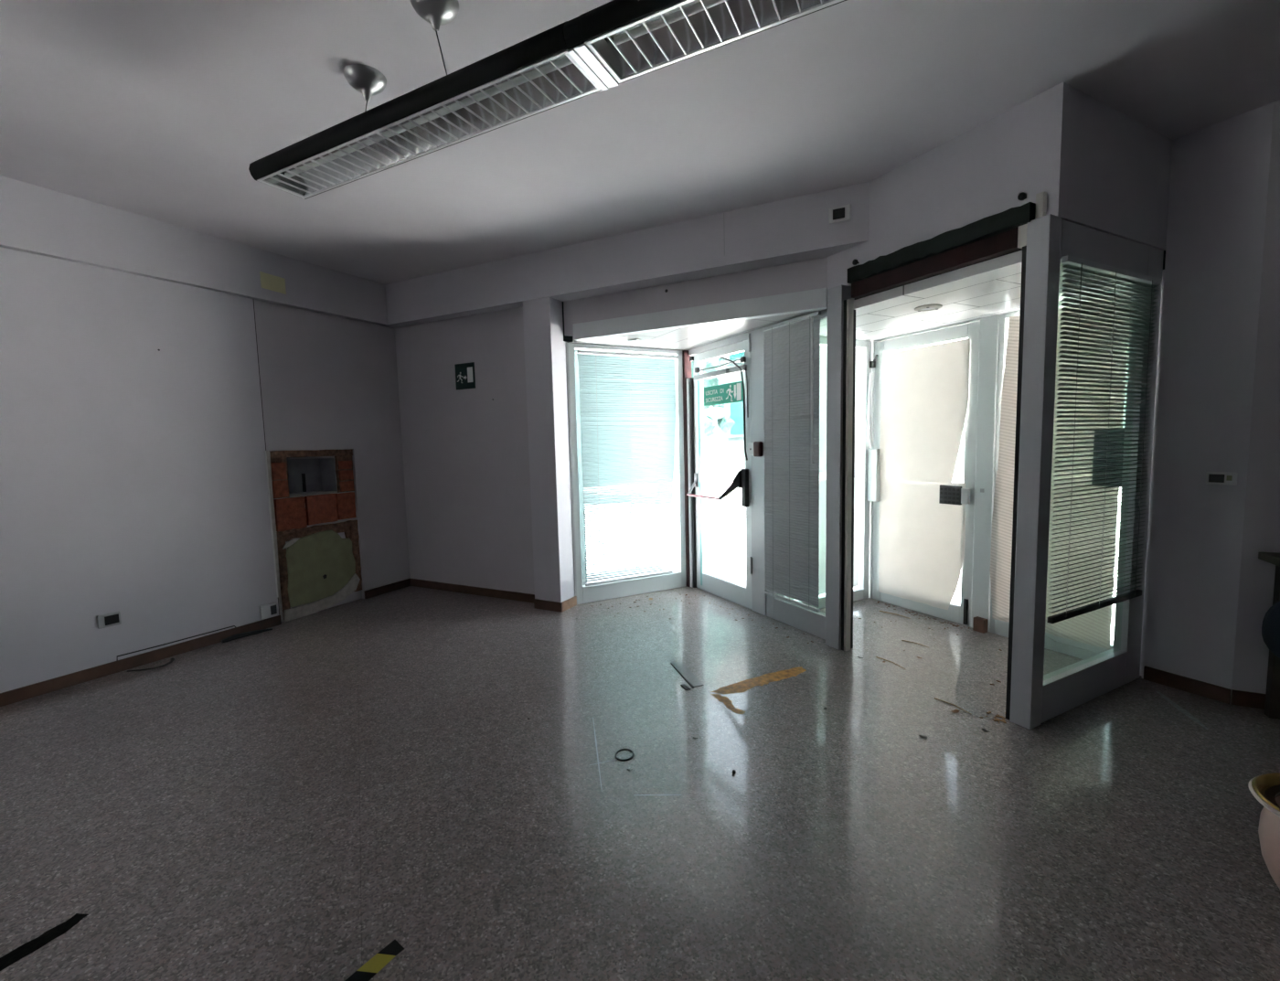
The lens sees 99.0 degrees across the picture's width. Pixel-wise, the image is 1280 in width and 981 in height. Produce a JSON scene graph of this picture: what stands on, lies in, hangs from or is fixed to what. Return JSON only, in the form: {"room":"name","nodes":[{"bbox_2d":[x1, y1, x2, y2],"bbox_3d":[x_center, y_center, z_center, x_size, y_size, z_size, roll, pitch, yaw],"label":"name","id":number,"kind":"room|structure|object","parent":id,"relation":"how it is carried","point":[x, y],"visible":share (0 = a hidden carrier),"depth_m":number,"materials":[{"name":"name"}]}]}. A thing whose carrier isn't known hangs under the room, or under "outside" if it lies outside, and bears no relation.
{"room":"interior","nodes":[
{"label":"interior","id":0,"kind":"room"},
{"bbox_2d":[0,246,410,693],"bbox_3d":[-4.311,-0.286,3.155,0.342,3.330,7.120,1,6,27],"label":"wall","id":1,"kind":"structure","parent":0,"point":[133,478],"depth_m":4.11,"materials":[{"name":"paint"}]},
{"bbox_2d":[96,610,121,629],"bbox_3d":[-3.763,0.918,3.879,0.018,0.095,0.125,1,6,27],"label":"wall socket","id":2,"kind":"object","parent":1,"relation":"attached to","point":[111,619],"visible":1,"depth_m":3.87,"materials":[{"name":"grey plastic"}]},
{"bbox_2d":[0,615,281,706],"bbox_3d":[-4.433,1.396,2.590,0.016,0.085,5.270,1,6,27],"label":"baseboard","id":3,"kind":"structure","parent":1,"relation":"attached to","point":[36,689],"depth_m":3.95,"materials":[{"name":"brown wood"}]},
{"bbox_2d":[116,625,235,661],"bbox_3d":[-3.574,1.186,4.266,0.013,0.070,0.789,1,6,27],"label":"loose cable","id":4,"kind":"object","parent":1,"relation":"attached to","point":[232,625],"visible":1,"depth_m":4.21,"materials":[{"name":"black plastic"}]},
{"bbox_2d":[0,175,387,325],"bbox_3d":[-4.203,-1.699,2.879,0.075,0.473,6.580,1,6,27],"label":"beam","id":5,"kind":"structure","parent":1,"relation":"attached to","point":[35,219],"depth_m":4.08,"materials":[{"name":"paint"}]},
{"bbox_2d":[259,271,286,294],"bbox_3d":[-3.194,-1.806,4.763,0.001,0.145,0.205,1,6,27],"label":"note","id":6,"kind":"object","parent":5,"relation":"attached to","point":[269,282],"visible":1,"depth_m":4.76,"materials":[{"name":"beige paper"}]},
{"bbox_2d":[253,300,279,615],"bbox_3d":[-3.285,-0.218,4.813,0.006,2.856,0.009,1,6,27],"label":"cable slot","id":7,"kind":"object","parent":1,"relation":"attached to","point":[253,301],"visible":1,"depth_m":4.75,"materials":[{"name":"white plastic"}]},
{"bbox_2d":[259,602,277,619],"bbox_3d":[-3.275,1.060,4.822,0.034,0.120,0.130,1,6,27],"label":"wall socket","id":8,"kind":"object","parent":1,"relation":"attached to","point":[269,610],"visible":1,"depth_m":4.81,"materials":[{"name":"white plastic"}]},
{"bbox_2d":[264,450,278,597],"bbox_3d":[-3.261,0.305,4.842,0.015,1.310,0.016,1,6,27],"label":"cable","id":9,"kind":"object","parent":1,"relation":"attached to","point":[265,453],"visible":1,"depth_m":4.84,"materials":[{"name":"plastic"}]},
{"bbox_2d":[266,448,362,621],"bbox_3d":[-3.196,0.386,5.309,0.281,1.556,0.838,1,6,27],"label":"wall niche","id":10,"kind":"object","parent":1,"relation":"attached to","point":[324,568],"visible":1,"depth_m":5.26,"materials":[{"name":"brown brick"}]},
{"bbox_2d":[363,578,410,598],"bbox_3d":[-2.727,1.062,5.940,0.016,0.085,0.580,1,6,27],"label":"baseboard","id":11,"kind":"structure","parent":1,"relation":"attached to","point":[398,585],"depth_m":5.91,"materials":[{"name":"brown wood"}]},
{"bbox_2d":[394,306,534,594],"bbox_3d":[-1.848,-0.574,5.766,2.080,3.330,0.200,1,6,27],"label":"wall","id":12,"kind":"structure","parent":0,"point":[465,453],"depth_m":5.64,"materials":[{"name":"paint"}]},
{"bbox_2d":[454,362,475,389],"bbox_3d":[-1.777,-1.160,5.554,0.262,0.258,0.007,1,6,27],"label":"exit sign","id":13,"kind":"object","parent":12,"relation":"attached to","point":[464,373],"visible":1,"depth_m":5.55,"materials":[{"name":"green plastic"}]},
{"bbox_2d":[410,578,534,603],"bbox_3d":[-1.766,1.054,5.765,1.854,0.085,0.016,1,6,27],"label":"baseboard","id":14,"kind":"structure","parent":12,"relation":"attached to","point":[442,586],"depth_m":5.74,"materials":[{"name":"brown wood"}]},
{"bbox_2d":[574,349,587,585],"bbox_3d":[-0.704,-0.501,5.499,0.120,3.424,0.390,-4,6,-27],"label":"wall pier","id":15,"kind":"object","parent":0,"point":[576,359],"visible":0.07,"depth_m":5.36,"materials":[{"name":"concrete"}]},
{"bbox_2d":[0,586,1279,980],"bbox_3d":[0.498,1.465,1.603,10.120,0.120,8.435,1,6,27],"label":"floor","id":16,"kind":"structure","parent":0,"point":[299,799],"depth_m":2.33,"materials":[{"name":"stone"}]},
{"bbox_2d":[0,913,88,970],"bbox_3d":[-1.946,1.453,1.721,0.077,0.001,0.313,1,6,25],"label":"tape","id":17,"kind":"object","parent":16,"relation":"on","point":[34,944],"visible":1,"depth_m":1.75,"materials":[{"name":"black plastic"}]},
{"bbox_2d":[126,658,174,671],"bbox_3d":[-3.559,1.278,3.984,0.266,0.032,0.090,-6,7,-43],"label":"cable","id":18,"kind":"object","parent":16,"relation":"on","point":[171,659],"visible":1,"depth_m":3.96,"materials":[{"name":"black plastic"}]},
{"bbox_2d":[221,628,272,642],"bbox_3d":[-3.320,1.213,4.625,0.042,0.045,0.368,2,6,34],"label":"rag","id":19,"kind":"object","parent":16,"relation":"on","point":[250,633],"visible":1,"depth_m":4.59,"materials":[{"name":"black fabric"}]},
{"bbox_2d":[344,939,404,980],"bbox_3d":[-0.820,1.435,1.615,0.063,0.001,0.249,2,6,33],"label":"tape","id":20,"kind":"object","parent":16,"relation":"on","point":[377,963],"visible":1,"depth_m":1.66,"materials":[{"name":"plastic"}]},
{"bbox_2d":[522,297,575,602],"bbox_3d":[-0.843,-0.307,5.151,0.300,2.857,0.256,1,6,27],"label":"wall pier","id":21,"kind":"object","parent":16,"relation":"on","point":[545,346],"visible":0.86,"depth_m":5.04,"materials":[{"name":"paint"}]},
{"bbox_2d":[533,598,562,612],"bbox_3d":[-0.864,1.083,5.147,0.316,0.090,0.016,1,6,27],"label":"baseboard","id":22,"kind":"object","parent":21,"relation":"attached to","point":[555,606],"visible":1,"depth_m":5.14,"materials":[{"name":"brown wood"}]},
{"bbox_2d":[562,596,577,611],"bbox_3d":[-0.670,1.074,5.197,0.016,0.090,0.249,1,6,27],"label":"baseboard","id":23,"kind":"structure","parent":21,"relation":"attached to","point":[571,602],"depth_m":5.18,"materials":[{"name":"brown wood"}]},
{"bbox_2d":[592,717,602,791],"bbox_3d":[-0.219,1.319,2.777,0.008,0.001,0.674,-2,5,-8],"label":"strip","id":24,"kind":"object","parent":16,"relation":"on","point":[592,718],"depth_m":2.74,"materials":[{"name":"grey metal"}]},
{"bbox_2d":[614,747,634,760],"bbox_3d":[-0.077,1.317,2.728,0.094,0.006,0.104,1,6,27],"label":"ring","id":25,"kind":"object","parent":16,"relation":"on","point":[618,751],"visible":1,"depth_m":2.72,"materials":[{"name":"black plastic"}]},
{"bbox_2d":[633,794,681,796],"bbox_3d":[0.078,1.343,2.413,0.210,0.001,0.012,-1,5,2],"label":"floor scratch","id":26,"kind":"structure","parent":16,"relation":"on","point":[634,794],"depth_m":2.41},
{"bbox_2d":[670,661,703,690],"bbox_3d":[0.287,1.228,3.642,0.139,0.006,0.420,-3,5,-16],"label":"strip","id":27,"kind":"object","parent":16,"relation":"on","point":[680,667],"visible":1,"depth_m":3.62,"materials":[{"name":"grey metal"}]},
{"bbox_2d":[682,350,691,586],"bbox_3d":[0.499,-0.213,5.805,0.080,2.488,0.105,-4,6,-27],"label":"post","id":28,"kind":"object","parent":16,"relation":"on","point":[687,364],"visible":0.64,"depth_m":5.73,"materials":[{"name":"metal"}]},
{"bbox_2d":[686,378,693,587],"bbox_3d":[0.537,-0.064,5.752,0.050,2.198,0.040,-4,6,-27],"label":"post","id":29,"kind":"object","parent":16,"relation":"on","point":[688,379],"visible":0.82,"depth_m":5.73,"materials":[{"name":"grey metal"}]},
{"bbox_2d":[689,377,697,587],"bbox_3d":[0.567,-0.063,5.728,0.050,2.198,0.027,-4,6,-27],"label":"post","id":30,"kind":"object","parent":16,"relation":"on","point":[691,379],"visible":0.79,"depth_m":5.71,"materials":[{"name":"metal"}]},
{"bbox_2d":[710,666,806,714],"bbox_3d":[0.745,1.232,3.504,0.311,0.001,0.833,3,7,43],"label":"glue stain","id":31,"kind":"object","parent":16,"relation":"on","point":[743,686],"visible":1,"depth_m":3.49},
{"bbox_2d":[592,594,1002,685],"bbox_3d":[1.277,1.107,4.759,3.566,0.005,1.618,1,6,27],"label":"leaf litter","id":32,"kind":"object","parent":16,"relation":"on","point":[957,625],"visible":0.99,"depth_m":4.75,"materials":[{"name":"brown plant"}]},
{"bbox_2d":[825,284,854,650],"bbox_3d":[1.451,-0.135,3.979,0.130,2.603,0.131,-4,6,-27],"label":"post","id":33,"kind":"object","parent":16,"relation":"on","point":[837,295],"visible":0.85,"depth_m":3.94,"materials":[{"name":"metal"}]},
{"bbox_2d":[841,299,855,650],"bbox_3d":[1.492,-0.078,3.918,0.100,2.498,0.020,-4,6,-27],"label":"post","id":34,"kind":"object","parent":16,"relation":"on","point":[845,301],"visible":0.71,"depth_m":3.90,"materials":[{"name":"grey metal"}]},
{"bbox_2d":[843,298,853,650],"bbox_3d":[1.483,-0.075,3.888,0.045,2.498,0.023,-4,6,-27],"label":"post","id":35,"kind":"object","parent":16,"relation":"on","point":[849,302],"visible":1,"depth_m":3.87,"materials":[{"name":"black metal"}]},
{"bbox_2d":[875,656,905,669],"bbox_3d":[1.730,1.183,3.758,0.023,0.005,0.243,-4,5,-25],"label":"twig","id":36,"kind":"object","parent":16,"relation":"on","point":[876,656],"visible":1,"depth_m":3.78,"materials":[{"name":"wood"}]},
{"bbox_2d":[879,610,910,618],"bbox_3d":[2.227,1.081,4.774,0.024,0.007,0.278,-5,6,-37],"label":"twig","id":37,"kind":"object","parent":16,"relation":"on","point":[880,611],"visible":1,"depth_m":4.79,"materials":[{"name":"wood"}]},
{"bbox_2d":[934,697,970,714],"bbox_3d":[1.800,1.235,3.140,0.023,0.005,0.223,-4,6,-27],"label":"twig","id":38,"kind":"object","parent":16,"relation":"on","point":[934,698],"visible":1,"depth_m":3.16,"materials":[{"name":"wood"}]},
{"bbox_2d":[972,616,988,633],"bbox_3d":[2.686,1.060,4.315,0.051,0.107,0.085,-4,6,-27],"label":"wooden block","id":39,"kind":"object","parent":16,"relation":"on","point":[980,624],"visible":1,"depth_m":4.29,"materials":[{"name":"brown wood"}]},
{"bbox_2d":[979,711,1006,723],"bbox_3d":[1.967,1.242,3.013,0.171,0.006,0.118,-5,6,-39],"label":"debris","id":40,"kind":"object","parent":16,"relation":"on","point":[988,712],"visible":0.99,"depth_m":2.99,"materials":[{"name":"wicker"}]},
{"bbox_2d":[1005,245,1026,719],"bbox_3d":[2.008,0.005,2.885,0.080,2.488,0.026,-4,6,-27],"label":"post","id":41,"kind":"object","parent":16,"relation":"on","point":[1024,249],"visible":0.36,"depth_m":2.86,"materials":[{"name":"black metal"}]},
{"bbox_2d":[1017,224,1027,248],"bbox_3d":[1.954,-1.286,2.772,0.060,0.105,0.043,-4,6,-27],"label":"post","id":42,"kind":"object","parent":41,"relation":"on","point":[1022,229],"visible":0.62,"depth_m":2.76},
{"bbox_2d":[1009,213,1061,729],"bbox_3d":[2.034,-0.047,2.821,0.105,2.601,0.103,-4,6,-27],"label":"post","id":43,"kind":"object","parent":16,"relation":"on","point":[1043,233],"visible":1,"depth_m":2.78,"materials":[{"name":"metal"}]},
{"bbox_2d":[1154,690,1208,729],"bbox_3d":[3.011,1.216,3.050,0.038,0.001,0.456,0,5,16],"label":"dust streak","id":44,"kind":"object","parent":16,"relation":"on","point":[1181,709],"visible":1,"depth_m":3.02},
{"bbox_2d":[1248,772,1279,889],"bbox_3d":[2.121,1.157,1.645,0.408,0.406,0.408,1,6,27],"label":"vase","id":45,"kind":"object","parent":16,"relation":"on","point":[1265,788],"visible":1,"depth_m":1.72,"materials":[{"name":"pink ceramic"}]},
{"bbox_2d":[1258,552,1279,719],"bbox_3d":[3.710,0.800,2.531,1.070,0.884,0.480,1,6,27],"label":"side table","id":46,"kind":"object","parent":16,"relation":"on","point":[1272,705],"visible":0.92,"depth_m":2.90,"materials":[{"name":"green wood"}]},
{"bbox_2d":[1261,601,1279,658],"bbox_3d":[3.323,0.645,2.714,0.311,0.506,0.279,1,6,27],"label":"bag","id":47,"kind":"object","parent":46,"relation":"hanging from","point":[1271,622],"visible":1,"depth_m":2.76,"materials":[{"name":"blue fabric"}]},
{"bbox_2d":[0,0,1279,284],"bbox_3d":[0.415,-1.925,1.307,10.120,0.314,8.435,1,6,27],"label":"ceiling","id":48,"kind":"structure","parent":0,"point":[159,110],"depth_m":2.72,"materials":[{"name":"paint"}]},
{"bbox_2d":[248,0,846,199],"bbox_3d":[-0.183,-1.678,1.893,3.778,0.377,0.354,1,6,27],"label":"pendant lamp","id":49,"kind":"object","parent":48,"relation":"hanging from","point":[613,43],"visible":1,"depth_m":2.07,"materials":[{"name":"black metal"}]},
{"bbox_2d":[384,181,869,328],"bbox_3d":[-0.526,-1.962,4.865,4.804,0.473,0.350,1,6,27],"label":"beam","id":50,"kind":"structure","parent":48,"relation":"attached to","point":[797,229],"depth_m":4.38,"materials":[{"name":"paint"}]},
{"bbox_2d":[828,203,850,223],"bbox_3d":[1.350,-1.872,3.703,0.140,0.100,0.018,1,6,27],"label":"vent plate","id":51,"kind":"object","parent":50,"relation":"attached to","point":[842,213],"visible":1,"depth_m":3.70,"materials":[{"name":"white plastic"}]},
{"bbox_2d":[563,256,827,336],"bbox_3d":[0.410,-1.586,4.540,2.460,0.350,0.140,1,6,27],"label":"wall","id":52,"kind":"structure","parent":0,"point":[811,274],"depth_m":4.41,"materials":[{"name":"paint"}]},
{"bbox_2d":[572,288,827,341],"bbox_3d":[0.383,-1.408,4.450,2.180,0.138,0.075,1,6,27],"label":"fascia","id":53,"kind":"object","parent":52,"relation":"attached to","point":[816,299],"visible":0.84,"depth_m":4.33,"materials":[{"name":"metal"}]},
{"bbox_2d":[568,309,821,351],"bbox_3d":[0.586,-1.429,5.055,2.498,0.050,1.274,1,6,27],"label":"ceiling","id":54,"kind":"structure","parent":0,"point":[684,338],"depth_m":4.89,"materials":[{"name":"white paint"}]},
{"bbox_2d":[627,338,641,342],"bbox_3d":[-0.050,-1.377,5.023,0.100,0.016,0.100,1,6,27],"label":"recessed light","id":55,"kind":"object","parent":54,"relation":"in","point":[634,340],"visible":1,"depth_m":4.99,"materials":[{"name":"white plastic"}]},
{"bbox_2d":[561,249,1165,342],"bbox_3d":[1.472,-1.818,4.713,4.406,0.830,1.497,1,6,27],"label":"wall","id":56,"kind":"structure","parent":0,"point":[566,338],"depth_m":4.83,"materials":[{"name":"white paint"}]},
{"bbox_2d":[565,342,686,604],"bbox_3d":[-0.111,-0.173,5.508,1.270,2.488,0.085,-4,6,-27],"label":"window","id":57,"kind":"structure","parent":56,"relation":"in","point":[584,594],"depth_m":5.50,"materials":[{"name":"metal"}]},
{"bbox_2d":[576,350,678,586],"bbox_3d":[-0.072,-0.225,5.452,1.085,2.247,0.030,-4,6,-27],"label":"blind","id":58,"kind":"object","parent":57,"relation":"attached to","point":[627,403],"visible":1,"depth_m":5.42,"materials":[{"name":"white plastic"}]},
{"bbox_2d":[688,328,766,615],"bbox_3d":[0.814,-0.174,5.245,0.120,2.493,1.178,-4,6,-27],"label":"door","id":59,"kind":"structure","parent":56,"relation":"in","point":[752,596],"depth_m":4.93,"materials":[{"name":"metal"}]},
{"bbox_2d":[686,468,748,507],"bbox_3d":[0.725,-0.050,5.285,0.133,0.345,0.885,-4,6,-27],"label":"bar","id":60,"kind":"object","parent":59,"relation":"attached to","point":[741,480],"visible":1,"depth_m":4.94,"materials":[{"name":"grey plastic"}]},
{"bbox_2d":[704,381,743,405],"bbox_3d":[0.785,-0.919,5.223,0.006,0.185,0.620,-4,6,-27],"label":"exit sign","id":61,"kind":"object","parent":59,"relation":"attached to","point":[729,392],"visible":1,"depth_m":5.20,"materials":[{"name":"green plastic"}]},
{"bbox_2d":[747,441,762,457],"bbox_3d":[1.003,-0.361,4.773,0.048,0.130,0.173,-4,6,-27],"label":"door lock","id":62,"kind":"object","parent":59,"relation":"attached to","point":[755,449],"visible":1,"depth_m":4.73,"materials":[{"name":"brown metal"}]},
{"bbox_2d":[766,309,827,639],"bbox_3d":[1.280,-0.112,4.397,0.055,2.492,0.755,-4,6,-27],"label":"window","id":63,"kind":"structure","parent":56,"relation":"in","point":[811,622],"depth_m":4.47,"materials":[{"name":"metal"}]},
{"bbox_2d":[762,310,821,612],"bbox_3d":[1.200,-0.212,4.405,0.046,2.272,0.630,-4,6,-27],"label":"blind","id":64,"kind":"object","parent":63,"relation":"attached to","point":[792,349],"visible":1,"depth_m":4.38,"materials":[{"name":"white plastic"}]},
{"bbox_2d":[774,336,872,608],"bbox_3d":[1.670,-0.141,4.948,1.125,2.436,0.060,-4,6,-27],"label":"window","id":65,"kind":"structure","parent":56,"relation":"in","point":[861,592],"depth_m":5.17,"materials":[{"name":"metal"}]},
{"bbox_2d":[785,476,863,599],"bbox_3d":[1.685,0.420,4.956,0.953,1.049,0.003,-4,6,-27],"label":"paper sheet","id":66,"kind":"object","parent":65,"relation":"attached to","point":[858,481],"visible":0.27,"depth_m":4.99,"materials":[{"name":"white paper"}]},
{"bbox_2d":[818,344,865,472],"bbox_3d":[1.664,-0.720,4.854,0.963,1.117,0.006,-4,6,-27],"label":"paper sheet","id":67,"kind":"object","parent":65,"relation":"attached to","point":[860,353],"visible":0.22,"depth_m":5.00,"materials":[{"name":"white paper"}]},
{"bbox_2d":[867,373,874,447],"bbox_3d":[2.137,-0.743,5.056,0.042,0.685,0.072,-1,5,5],"label":"cable conduit","id":68,"kind":"object","parent":65,"relation":"attached to","point":[869,413],"visible":1,"depth_m":5.06,"materials":[{"name":"white plastic"}]},
{"bbox_2d":[868,314,999,631],"bbox_3d":[2.449,-0.137,4.693,0.126,2.437,1.130,-4,6,-27],"label":"door","id":69,"kind":"structure","parent":56,"relation":"in","point":[977,496],"depth_m":4.33,"materials":[{"name":"metal"}]},
{"bbox_2d":[867,448,880,501],"bbox_3d":[2.191,-0.144,5.119,0.050,0.490,0.103,-4,6,-27],"label":"junction box","id":70,"kind":"object","parent":69,"relation":"attached to","point":[874,454],"visible":1,"depth_m":5.09,"materials":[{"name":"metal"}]},
{"bbox_2d":[878,479,965,609],"bbox_3d":[2.433,0.450,4.782,0.005,1.081,0.824,-4,6,-27],"label":"paper sheet","id":71,"kind":"object","parent":69,"relation":"attached to","point":[922,539],"visible":1,"depth_m":4.77,"materials":[{"name":"white paper"}]},
{"bbox_2d":[879,338,970,483],"bbox_3d":[2.400,-0.648,4.681,0.009,1.149,0.821,-4,6,-27],"label":"paper sheet","id":72,"kind":"object","parent":69,"relation":"attached to","point":[924,389],"visible":1,"depth_m":4.65,"materials":[{"name":"white paper"}]},
{"bbox_2d":[819,250,1130,341],"bbox_3d":[2.125,-1.321,3.956,1.270,0.060,2.100,-4,6,-27],"label":"ceiling","id":73,"kind":"structure","parent":0,"point":[991,287],"depth_m":3.64,"materials":[{"name":"white paint"}]},
{"bbox_2d":[914,304,942,311],"bbox_3d":[2.003,-1.266,3.803,0.176,0.016,0.176,1,6,27],"label":"recessed light","id":74,"kind":"object","parent":73,"relation":"in","point":[928,307],"visible":1,"depth_m":3.77,"materials":[{"name":"white plastic"}]},
{"bbox_2d":[827,82,1172,288],"bbox_3d":[2.266,-1.793,3.607,1.300,0.725,1.505,-4,6,-27],"label":"wall","id":75,"kind":"structure","parent":0,"point":[1100,168],"depth_m":2.96,"materials":[{"name":"paint"}]},
{"bbox_2d":[852,259,859,265],"bbox_3d":[1.468,-1.550,3.716,0.045,0.036,0.036,-4,6,-27],"label":"peg","id":76,"kind":"object","parent":75,"relation":"attached to","point":[855,261],"visible":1,"depth_m":3.70,"materials":[{"name":"grey plastic"}]},
{"bbox_2d":[851,227,1022,298],"bbox_3d":[1.705,-1.325,3.265,0.063,0.099,1.055,-4,6,-27],"label":"strip","id":77,"kind":"object","parent":75,"relation":"attached to","point":[1006,242],"visible":0.98,"depth_m":3.15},
{"bbox_2d":[847,202,1035,283],"bbox_3d":[1.705,-1.423,3.230,0.083,0.101,1.135,-4,6,-27],"label":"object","id":78,"kind":"object","parent":75,"relation":"attached to","point":[1013,218],"visible":0.81,"depth_m":3.08,"materials":[{"name":"black metal"}]},
{"bbox_2d":[1017,192,1026,200],"bbox_3d":[1.951,-1.496,2.785,0.045,0.036,0.036,-4,6,-27],"label":"peg","id":79,"kind":"object","parent":75,"relation":"attached to","point":[1022,196],"visible":1,"depth_m":2.77,"materials":[{"name":"grey plastic"}]},
{"bbox_2d":[1034,191,1046,219],"bbox_3d":[1.996,-1.416,2.721,0.033,0.120,0.035,-4,6,-27],"label":"batten","id":80,"kind":"object","parent":75,"relation":"attached to","point":[1040,197],"visible":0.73,"depth_m":2.71,"materials":[{"name":"white plastic"}]},
{"bbox_2d":[989,287,1131,659],"bbox_3d":[2.934,-0.073,3.817,0.055,2.436,0.865,-4,6,-27],"label":"window","id":81,"kind":"structure","parent":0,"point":[1071,647],"depth_m":4.07,"materials":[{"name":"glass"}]},
{"bbox_2d":[990,470,1119,650],"bbox_3d":[2.895,0.446,3.886,0.005,1.164,0.787,-4,6,-27],"label":"paper sheet","id":82,"kind":"object","parent":81,"relation":"attached to","point":[1093,628],"visible":0.53,"depth_m":3.77,"materials":[{"name":"white paper"}]},
{"bbox_2d":[997,294,1130,474],"bbox_3d":[2.872,-0.683,3.759,0.008,1.140,0.761,-4,6,-27],"label":"paper sheet","id":83,"kind":"object","parent":81,"relation":"attached to","point":[1006,463],"visible":0.34,"depth_m":3.71,"materials":[{"name":"white paper"}]},
{"bbox_2d":[1091,429,1124,487],"bbox_3d":[3.028,-0.207,3.497,0.006,0.368,0.218,-4,6,-27],"label":"notice","id":84,"kind":"object","parent":81,"relation":"attached to","point":[1112,431],"visible":0.52,"depth_m":3.52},
{"bbox_2d":[1040,219,1163,723],"bbox_3d":[2.593,-0.086,3.105,1.148,2.601,0.080,-4,6,-27],"label":"window","id":85,"kind":"structure","parent":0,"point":[1065,688],"depth_m":3.23,"materials":[{"name":"metal"}]},
{"bbox_2d":[1046,255,1160,623],"bbox_3d":[2.559,-0.261,3.002,1.002,1.856,0.030,-4,6,-27],"label":"blind","id":86,"kind":"object","parent":85,"relation":"attached to","point":[1075,263],"visible":1,"depth_m":2.96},
{"bbox_2d":[1139,102,1274,697],"bbox_3d":[3.253,-0.473,3.193,0.150,3.330,0.481,-4,6,-27],"label":"wall","id":87,"kind":"structure","parent":0,"point":[1211,275],"depth_m":3.11,"materials":[{"name":"paint"}]},
{"bbox_2d":[1143,665,1231,703],"bbox_3d":[3.242,1.151,3.252,0.016,0.085,0.381,-4,6,-27],"label":"baseboard","id":88,"kind":"structure","parent":87,"relation":"attached to","point":[1221,694],"depth_m":3.23,"materials":[{"name":"brown wood"}]},
{"bbox_2d":[1205,471,1237,485],"bbox_3d":[3.252,-0.067,3.062,0.020,0.070,0.125,-4,6,-27],"label":"switch plate","id":89,"kind":"object","parent":87,"relation":"attached to","point":[1211,477],"visible":1,"depth_m":3.06,"materials":[{"name":"white plastic"}]},
{"bbox_2d":[1230,100,1279,699],"bbox_3d":[4.773,-0.433,2.303,3.214,3.330,0.200,1,6,27],"label":"wall","id":90,"kind":"structure","parent":0,"point":[1261,533],"depth_m":2.95,"materials":[{"name":"paint"}]},
{"bbox_2d":[1230,689,1265,709],"bbox_3d":[4.673,1.191,2.395,3.016,0.085,0.016,1,6,27],"label":"baseboard","id":91,"kind":"structure","parent":90,"relation":"attached to","point":[1243,698],"depth_m":3.04,"materials":[{"name":"brown wood"}]},
{"label":"outside","id":92,"kind":"structure","parent":0,"visible":0},
{"bbox_2d":[584,469,1121,643],"bbox_3d":[0.043,1.755,0.153,120.000,0.175,120.000,1,6,27],"label":"pavement","id":93,"kind":"structure","parent":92,"point":[725,518],"depth_m":9.42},
{"bbox_2d":[588,350,735,502],"bbox_3d":[0.618,-2.262,14.997,3.728,5.241,3.784,1,6,27],"label":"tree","id":94,"kind":"object","parent":93,"relation":"on","point":[725,423],"visible":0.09,"depth_m":14.54,"materials":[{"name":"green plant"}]},
{"bbox_2d":[590,350,826,481],"bbox_3d":[1.962,-5.254,26.408,13.800,9.120,8.800,-1,5,7],"label":"house","id":95,"kind":"structure","parent":93,"relation":"on","point":[724,456],"depth_m":22.44,"materials":[{"name":"tile"}]},
{"bbox_2d":[729,351,744,360],"bbox_3d":[4.016,-5.931,21.971,0.840,1.340,0.024,-1,5,7],"label":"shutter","id":96,"kind":"object","parent":95,"relation":"hanging from","point":[734,357],"depth_m":22.02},
{"bbox_2d":[942,296,1131,480],"bbox_3d":[15.643,-4.697,21.953,11.800,8.120,8.800,2,6,32],"label":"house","id":97,"kind":"structure","parent":93,"relation":"on","point":[958,474],"depth_m":19.99,"materials":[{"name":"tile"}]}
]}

